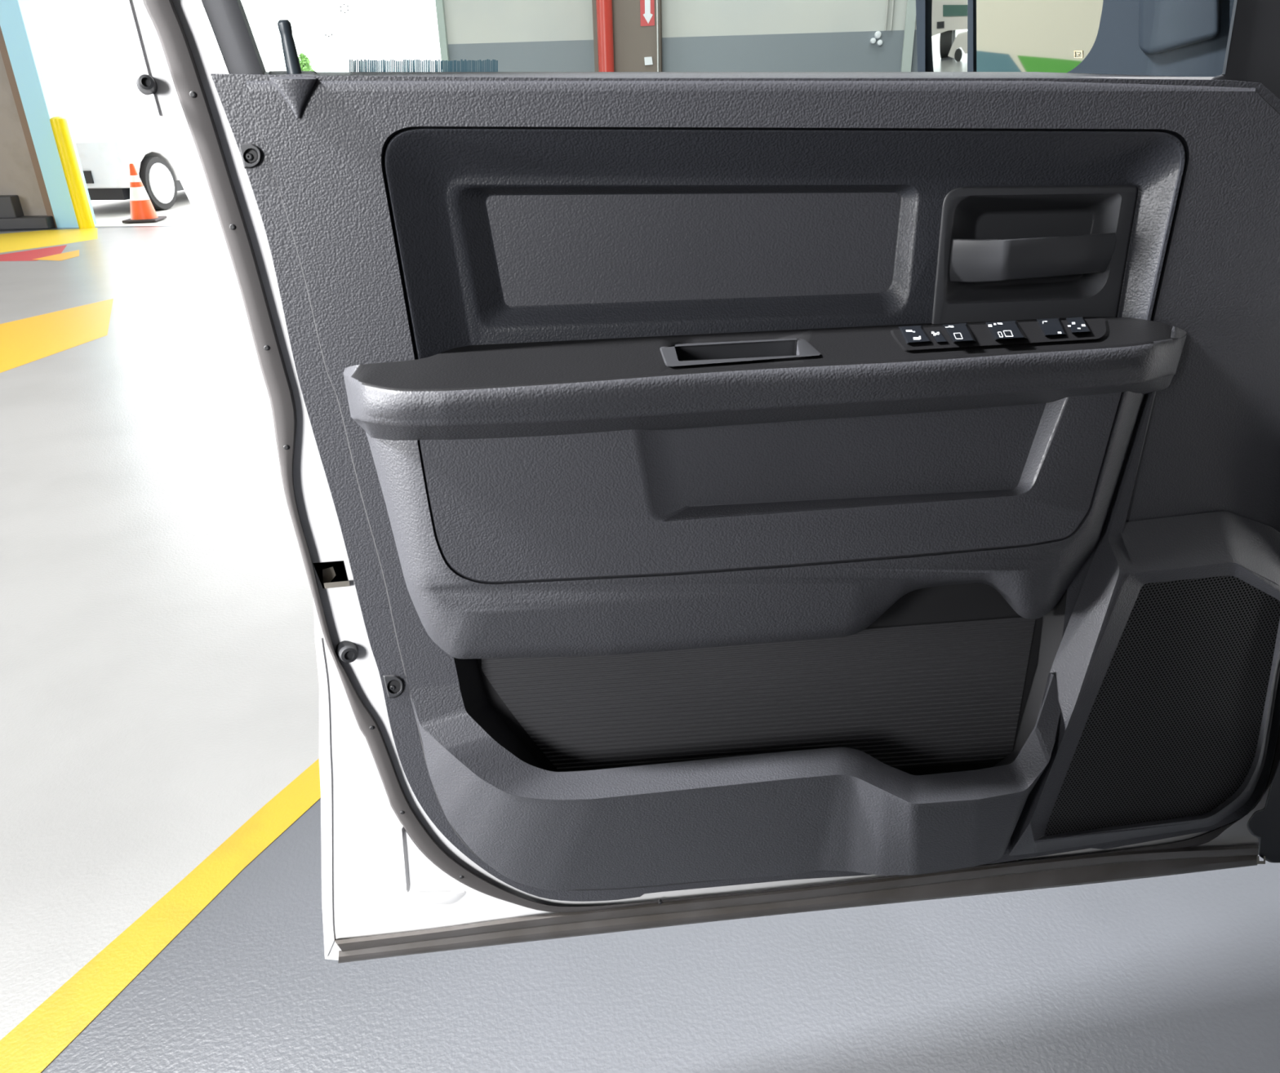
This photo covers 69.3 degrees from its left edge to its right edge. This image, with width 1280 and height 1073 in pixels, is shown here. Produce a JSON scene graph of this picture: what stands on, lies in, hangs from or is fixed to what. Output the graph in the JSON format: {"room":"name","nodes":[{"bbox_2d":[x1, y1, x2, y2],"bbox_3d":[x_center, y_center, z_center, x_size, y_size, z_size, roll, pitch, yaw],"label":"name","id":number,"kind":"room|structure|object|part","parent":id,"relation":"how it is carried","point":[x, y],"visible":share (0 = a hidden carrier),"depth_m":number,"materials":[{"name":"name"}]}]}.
{"room":"vehicle service garage","nodes":[
{"label":"vehicle service garage","id":0,"kind":"room"},
{"bbox_2d":[0,225,1279,1072],"bbox_3d":[-2.000,0.532,2.184,27.669,0.002,26.331,-4,26,-5],"label":"floor","id":1,"kind":"structure","parent":0,"point":[161,908],"depth_m":1.77,"materials":[{"name":"grey paint"}]},
{"bbox_2d":[0,195,55,230],"bbox_3d":[-8.019,-4.084,11.670,1.211,0.390,0.325,-1,26,0],"label":"block","id":2,"kind":"object","parent":1,"relation":"on","point":[12,217],"visible":0.77,"depth_m":11.58,"materials":[{"name":"grey rubber"}]},
{"bbox_2d":[49,116,95,228],"bbox_3d":[-6.956,-4.451,11.357,0.179,1.275,0.179,-4,26,-5],"label":"bollard","id":3,"kind":"object","parent":1,"relation":"on","point":[60,126],"visible":1,"depth_m":11.29,"materials":[{"name":"yellow paint"}]},
{"bbox_2d":[595,0,613,71],"bbox_3d":[-0.393,-6.124,9.617,0.170,5.500,0.170,-4,26,-5],"label":"pipe","id":4,"kind":"object","parent":1,"relation":"on","point":[604,7],"visible":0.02,"depth_m":9.91,"materials":[{"name":"red metal"}]},
{"bbox_2d":[591,0,662,71],"bbox_3d":[-0.152,-6.248,9.747,0.730,5.600,0.200,1,26,6],"label":"steel column","id":5,"kind":"structure","parent":1,"relation":"on","point":[633,42],"depth_m":10.04,"materials":[{"name":"brown metal"}]},
{"bbox_2d":[640,0,654,26],"bbox_3d":[0.073,-5.876,9.783,0.152,0.848,0.009,1,26,6],"label":"arrow sign","id":6,"kind":"object","parent":5,"relation":"attached to","point":[646,6],"visible":1,"depth_m":9.91,"materials":[{"name":"red"}]},
{"bbox_2d":[644,57,653,65],"bbox_3d":[0.094,-5.188,10.104,0.092,0.081,0.024,1,26,6],"label":"junction box","id":7,"kind":"object","parent":5,"relation":"attached to","point":[648,60],"visible":1,"depth_m":10.09,"materials":[{"name":"white plastic"}]},
{"bbox_2d":[656,0,659,71],"bbox_3d":[0.162,-6.546,9.428,0.023,4.600,0.023,-4,26,-5],"label":"conduit","id":8,"kind":"object","parent":5,"relation":"attached to","point":[657,2],"visible":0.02,"depth_m":9.96,"materials":[{"name":"grey metal"}]},
{"bbox_2d":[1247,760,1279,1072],"bbox_3d":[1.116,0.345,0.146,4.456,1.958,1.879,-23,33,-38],"label":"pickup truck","id":9,"kind":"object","parent":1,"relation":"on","point":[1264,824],"visible":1,"depth_m":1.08,"materials":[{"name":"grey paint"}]},
{"bbox_2d":[110,0,1279,1005],"bbox_3d":[0.198,-0.091,0.932,1.101,1.319,0.729,-21,32,-34],"label":"door","id":10,"kind":"structure","parent":9,"relation":"attached to","point":[710,496],"depth_m":0.83,"materials":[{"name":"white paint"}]},
{"bbox_3d":[-0.257,-0.354,0.685,0.012,0.049,0.012,-4,26,-5],"label":"lock knob","id":11,"kind":"part","parent":10,"relation":"part of","materials":[{"name":"grey plastic"}]},
{"bbox_2d":[659,338,822,367],"bbox_3d":[0.082,-0.133,0.763,0.130,0.042,0.081,-4,26,-5],"label":"handle","id":12,"kind":"object","parent":10,"relation":"on","point":[693,353],"depth_m":0.78,"materials":[{"name":"black plastic"}]},
{"bbox_3d":[0.138,-0.118,0.783,0.777,0.084,0.143,-4,26,-5],"label":"armrest","id":13,"kind":"part","parent":10,"relation":"part of","materials":[{"name":"grey plastic"}]},
{"bbox_2d":[898,325,932,344],"bbox_3d":[0.232,-0.171,0.779,0.022,0.004,0.079,2,26,8],"label":"switch","id":14,"kind":"object","parent":10,"relation":"attached to","point":[908,335],"depth_m":0.77,"materials":[{"name":"black plastic"}]},
{"bbox_2d":[929,330,948,342],"bbox_3d":[0.249,-0.168,0.773,0.011,0.003,0.053,2,26,6],"label":"switch","id":15,"kind":"object","parent":10,"relation":"attached to","point":[935,336],"depth_m":0.77,"materials":[{"name":"black plastic"}]},
{"bbox_2d":[924,0,967,71],"bbox_3d":[0.386,-0.665,1.169,0.012,0.195,0.101,-15,29,-26],"label":"mirror glass","id":16,"kind":"object","parent":10,"relation":"attached to","point":[945,20],"depth_m":1.17,"materials":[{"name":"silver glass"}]},
{"bbox_2d":[942,323,976,342],"bbox_3d":[0.267,-0.172,0.774,0.023,0.008,0.102,4,26,11],"label":"switch","id":17,"kind":"object","parent":10,"relation":"attached to","point":[952,332],"depth_m":0.77,"materials":[{"name":"black plastic"}]},
{"bbox_3d":[0.318,-0.174,0.790,0.221,0.004,0.092,-4,26,-5],"label":"switch panel","id":18,"kind":"part","parent":10,"relation":"part of","materials":[{"name":"black plastic"}]},
{"bbox_2d":[985,320,1026,340],"bbox_3d":[0.308,-0.174,0.778,0.031,0.008,0.105,5,26,12],"label":"switch","id":19,"kind":"object","parent":10,"relation":"attached to","point":[1002,330],"depth_m":0.77,"materials":[{"name":"black plastic"}]},
{"bbox_3d":[0.353,-0.246,0.817,0.166,0.039,0.040,-5,26,-7],"label":"door handle","id":20,"kind":"part","parent":10,"relation":"part of","materials":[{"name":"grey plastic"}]},
{"bbox_2d":[973,0,1103,72],"bbox_3d":[0.450,-0.612,1.068,0.009,0.175,0.186,-16,29,-28],"label":"mirror glass","id":21,"kind":"object","parent":10,"relation":"attached to","point":[1046,36],"depth_m":1.07,"materials":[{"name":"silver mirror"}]},
{"bbox_2d":[1044,576,1279,835],"bbox_3d":[0.575,0.188,0.996,0.229,0.335,0.012,-4,26,-5],"label":"speaker grille","id":22,"kind":"object","parent":10,"relation":"attached to","point":[1175,678],"depth_m":0.99,"materials":[{"name":"black plastic"}]},
{"bbox_3d":[0.534,-0.551,0.922,0.026,0.126,0.110,-16,29,-28],"label":"mirror arm","id":23,"kind":"part","parent":10,"relation":"part of","materials":[{"name":"black plastic"}]},
{"bbox_3d":[0.374,-0.508,0.705,0.255,0.286,0.040,-4,26,-5],"label":"glass","id":24,"kind":"part","parent":10,"relation":"part of","materials":[{"name":"clear glass"}]},
{"bbox_3d":[0.415,-0.498,0.715,0.329,0.322,0.038,-4,26,-5],"label":"pillar trim","id":25,"kind":"part","parent":10,"relation":"part of","materials":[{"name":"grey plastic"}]},
{"bbox_2d":[444,0,917,71],"bbox_3d":[4.226,-6.242,9.506,12.900,5.600,0.250,1,26,6],"label":"wall","id":26,"kind":"structure","parent":0,"point":[467,21],"depth_m":10.15,"materials":[{"name":"white paint"}]},
{"bbox_2d":[435,0,449,71],"bbox_3d":[-2.199,-5.938,10.365,0.080,4.600,0.330,1,26,6],"label":"trim","id":27,"kind":"structure","parent":26,"relation":"attached to","point":[440,10],"depth_m":10.33,"materials":[{"name":"white metal"}]},
{"bbox_2d":[870,31,882,45],"bbox_3d":[2.545,-5.354,9.959,0.132,0.142,0.050,1,26,6],"label":"wall fixture","id":28,"kind":"object","parent":26,"relation":"attached to","point":[877,34],"visible":1,"depth_m":9.95,"materials":[{"name":"white"}]},
{"bbox_2d":[884,0,888,31],"bbox_3d":[2.587,-6.948,9.180,0.024,3.400,0.024,-4,26,-5],"label":"conduit","id":29,"kind":"object","parent":26,"relation":"attached to","point":[887,1],"visible":1,"depth_m":9.85,"materials":[{"name":"grey metal"}]},
{"bbox_2d":[889,0,894,30],"bbox_3d":[2.644,-6.947,9.174,0.024,3.400,0.024,-4,26,-5],"label":"conduit","id":30,"kind":"object","parent":26,"relation":"attached to","point":[893,1],"visible":1,"depth_m":9.84,"materials":[{"name":"grey metal"}]},
{"bbox_2d":[900,0,915,71],"bbox_3d":[2.851,-6.104,9.523,0.100,5.400,0.060,1,26,6],"label":"trim","id":31,"kind":"structure","parent":26,"relation":"attached to","point":[910,15],"depth_m":9.86,"materials":[{"name":"grey"}]},
{"bbox_3d":[-9.749,-8.652,9.941,14.822,1.000,3.384,-4,26,-5],"label":"wall","id":32,"kind":"structure","parent":0,"visible":0},
{"bbox_2d":[0,51,47,216],"bbox_3d":[-11.329,-6.582,11.026,7.834,5.600,0.120,1,26,6],"label":"door","id":33,"kind":"structure","parent":32,"relation":"in","point":[17,174],"depth_m":11.47,"materials":[{"name":"beige metal"}]},
{"bbox_2d":[0,26,57,227],"bbox_3d":[-7.491,-6.458,10.568,0.100,5.600,0.060,1,26,6],"label":"trim","id":34,"kind":"structure","parent":32,"relation":"attached to","point":[4,53],"depth_m":11.24,"materials":[{"name":"brown metal"}]},
{"bbox_2d":[0,0,97,227],"bbox_3d":[-7.261,-6.498,10.640,0.301,5.600,0.350,1,26,6],"label":"trim","id":35,"kind":"structure","parent":32,"relation":"attached to","point":[22,25],"depth_m":11.08,"materials":[{"name":"blue paint"}]},
{"label":"outside","id":36,"kind":"structure","parent":0,"visible":0},
{"bbox_2d":[90,190,200,226],"bbox_3d":[-3.625,-19.066,43.144,131.932,0.001,93.420,-4,26,-5],"label":"pavement","id":37,"kind":"structure","parent":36,"point":[107,212],"depth_m":13.08,"materials":[{"name":"concrete"}]},
{"bbox_2d":[121,163,166,222],"bbox_3d":[-6.536,-4.484,12.069,0.420,0.700,0.420,-4,26,-5],"label":"traffic cone","id":38,"kind":"object","parent":37,"relation":"on","point":[142,210],"visible":1,"depth_m":12.03,"materials":[{"name":"orange plastic"}]},
{"bbox_2d":[56,56,284,209],"bbox_3d":[-7.584,-6.534,14.790,1.940,2.108,5.128,2,26,8],"label":"van","id":39,"kind":"object","parent":37,"relation":"on","point":[112,129],"visible":0.44,"depth_m":13.28,"materials":[{"name":"white paint"}]},
{"bbox_2d":[83,170,93,183],"bbox_3d":[-8.004,-4.952,12.773,1.000,0.160,0.050,2,26,8],"label":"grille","id":40,"kind":"object","parent":39,"relation":"attached to","point":[88,175],"depth_m":12.69,"materials":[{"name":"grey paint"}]},
{"bbox_2d":[297,53,314,71],"bbox_3d":[-6.879,-8.866,19.405,0.435,2.270,0.438,-4,26,-5],"label":"shrub","id":41,"kind":"object","parent":37,"relation":"on","point":[304,61],"visible":0.25,"depth_m":18.95,"materials":[{"name":"green plant"}]}
]}

